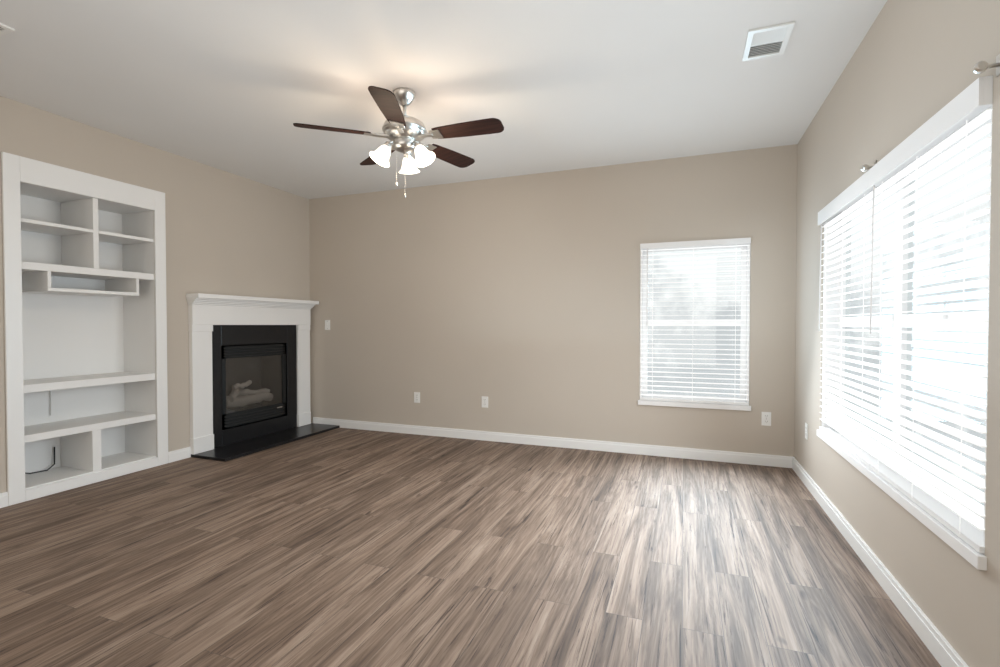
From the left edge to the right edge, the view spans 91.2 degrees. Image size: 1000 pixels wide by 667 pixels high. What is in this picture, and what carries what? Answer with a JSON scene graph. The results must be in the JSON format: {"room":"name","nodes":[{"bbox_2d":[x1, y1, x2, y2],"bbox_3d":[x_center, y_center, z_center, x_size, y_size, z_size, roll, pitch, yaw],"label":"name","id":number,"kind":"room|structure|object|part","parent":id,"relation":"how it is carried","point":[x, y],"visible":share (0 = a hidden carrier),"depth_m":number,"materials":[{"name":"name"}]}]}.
{"room":"living room","nodes":[
{"label":"living room","id":0,"kind":"room"},
{"bbox_2d":[0,96,310,507],"bbox_3d":[-3.720,-0.196,2.624,0.448,2.700,7.100,0,1,21],"label":"wall","id":1,"kind":"structure","parent":0,"point":[227,233],"depth_m":4.20,"materials":[{"name":"beige paint"}]},
{"bbox_2d":[0,0,886,198],"bbox_3d":[-1.407,-1.580,1.730,5.930,0.100,7.420,0,1,21],"label":"ceiling","id":2,"kind":"structure","parent":0,"point":[238,87],"depth_m":2.96,"materials":[{"name":"paint"}]},
{"bbox_2d":[0,23,14,35],"bbox_3d":[-2.652,-1.536,2.397,0.300,0.011,0.300,0,1,21],"label":"ceiling vent","id":3,"kind":"object","parent":2,"relation":"in","point":[4,29],"visible":0.95,"depth_m":2.48,"materials":[{"name":"white metal"}]},
{"bbox_2d":[293,86,503,196],"bbox_3d":[-0.572,-1.211,3.162,1.241,0.688,1.283,0,1,21],"label":"ceiling fan","id":4,"kind":"object","parent":2,"relation":"hanging from","point":[404,134],"visible":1,"depth_m":3.08,"materials":[{"name":"brown wood"}]},
{"bbox_3d":[-0.606,-1.211,3.168,0.492,0.688,0.510,0,1,21],"label":"motor","id":5,"kind":"part","parent":4,"relation":"part of","materials":[{"name":"silver metal"}]},
{"bbox_2d":[742,21,794,61],"bbox_3d":[1.412,-1.539,2.594,0.205,0.011,0.300,0,1,21],"label":"ceiling vent","id":6,"kind":"object","parent":2,"relation":"in","point":[767,41],"visible":1,"depth_m":2.57,"materials":[{"name":"white metal"}]},
{"bbox_2d":[0,428,940,666],"bbox_3d":[-1.407,1.219,1.779,5.930,0.100,7.420,0,1,21],"label":"floor","id":7,"kind":"structure","parent":0,"point":[343,547],"depth_m":2.44,"materials":[{"name":"brown wood"}]},
{"bbox_2d":[1,152,167,505],"bbox_3d":[-3.261,-0.034,3.803,0.417,2.335,1.075,0,1,21],"label":"built-in shelves","id":8,"kind":"object","parent":7,"relation":"on","point":[83,462],"visible":1,"depth_m":3.72,"materials":[{"name":"white wood"}]},
{"bbox_2d":[186,293,339,461],"bbox_3d":[-2.519,0.369,5.130,0.800,1.482,1.542,0,1,21],"label":"fireplace","id":9,"kind":"object","parent":7,"relation":"on","point":[249,375],"visible":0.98,"depth_m":5.02,"materials":[{"name":"white wood"}]},
{"bbox_2d":[309,144,796,467],"bbox_3d":[-0.133,-0.240,5.143,5.930,2.700,0.178,0,1,21],"label":"wall","id":10,"kind":"structure","parent":0,"point":[515,300],"depth_m":4.86,"materials":[{"name":"beige paint"}]},
{"bbox_2d":[325,320,329,329],"bbox_3d":[-2.038,-0.101,5.776,0.072,0.116,0.017,0,1,21],"label":"light switch","id":11,"kind":"object","parent":10,"relation":"attached to","point":[327,324],"visible":1,"depth_m":5.78,"materials":[{"name":"white plastic"}]},
{"bbox_2d":[414,392,419,402],"bbox_3d":[-0.910,0.701,5.371,0.072,0.116,0.008,0,1,21],"label":"electrical outlet","id":12,"kind":"object","parent":10,"relation":"attached to","point":[416,397],"visible":1,"depth_m":5.37,"materials":[{"name":"white plastic"}]},
{"bbox_2d":[482,396,487,407],"bbox_3d":[-0.157,0.711,5.088,0.072,0.116,0.008,0,1,21],"label":"electrical outlet","id":13,"kind":"object","parent":10,"relation":"attached to","point":[484,401],"visible":1,"depth_m":5.08,"materials":[{"name":"white plastic"}]},
{"bbox_2d":[638,243,750,410],"bbox_3d":[1.745,-0.082,4.436,0.939,1.485,0.178,0,1,21],"label":"window","id":14,"kind":"structure","parent":10,"relation":"in","point":[743,322],"depth_m":4.43,"materials":[{"name":"white plastic"}]},
{"bbox_2d":[640,237,750,404],"bbox_3d":[1.724,-0.103,4.380,0.911,1.438,0.075,0,1,21],"label":"window blinds","id":15,"kind":"object","parent":14,"relation":"attached to","point":[647,246],"visible":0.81,"depth_m":4.37,"materials":[{"name":"white plastic"}]},
{"bbox_2d":[761,412,770,425],"bbox_3d":[2.270,0.727,4.176,0.072,0.116,0.008,0,1,21],"label":"electrical outlet","id":16,"kind":"object","parent":10,"relation":"attached to","point":[766,419],"visible":1,"depth_m":4.17,"materials":[{"name":"white plastic"}]},
{"bbox_2d":[792,0,999,666],"bbox_3d":[1.286,-0.163,0.743,0.178,2.700,7.100,0,1,21],"label":"wall","id":17,"kind":"structure","parent":0,"point":[907,71],"depth_m":2.11,"materials":[{"name":"beige paint"}]},
{"bbox_2d":[805,423,807,439],"bbox_3d":[2.305,0.736,3.687,0.008,0.116,0.072,0,1,21],"label":"outlet","id":18,"kind":"object","parent":17,"relation":"attached to","point":[806,430],"visible":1,"depth_m":3.68,"materials":[{"name":"white plastic"}]},
{"bbox_2d":[861,160,876,171],"bbox_3d":[1.803,-0.812,2.398,0.060,0.060,0.024,0,1,21],"label":"curtain bracket","id":19,"kind":"object","parent":17,"relation":"attached to","point":[865,167],"depth_m":2.39,"materials":[{"name":"silver metal"}]},
{"bbox_2d":[817,105,992,570],"bbox_3d":[1.895,-0.044,2.377,0.178,1.509,1.959,0,1,21],"label":"window","id":20,"kind":"structure","parent":17,"relation":"in","point":[968,553],"depth_m":2.32,"materials":[{"name":"white plastic"}]},
{"bbox_2d":[818,75,992,553],"bbox_3d":[1.838,-0.067,2.398,0.077,1.462,1.931,0,1,21],"label":"window blinds","id":21,"kind":"object","parent":20,"relation":"attached to","point":[974,97],"visible":0.98,"depth_m":1.95,"materials":[{"name":"white plastic"}]},
{"bbox_2d":[973,54,999,76],"bbox_3d":[1.450,-0.796,1.461,0.060,0.060,0.024,0,1,21],"label":"curtain bracket","id":22,"kind":"object","parent":17,"relation":"attached to","point":[980,67],"depth_m":1.45,"materials":[{"name":"silver metal"}]},
{"label":"outside","id":23,"kind":"structure","parent":0,"visible":0},
{"bbox_2d":[648,199,883,442],"bbox_3d":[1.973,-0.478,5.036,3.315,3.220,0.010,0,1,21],"label":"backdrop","id":24,"kind":"structure","parent":23,"point":[707,331],"depth_m":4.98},
{"bbox_2d":[881,133,990,504],"bbox_3d":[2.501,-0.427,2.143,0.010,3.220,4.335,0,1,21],"label":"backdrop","id":25,"kind":"structure","parent":23,"point":[936,302],"depth_m":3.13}
]}

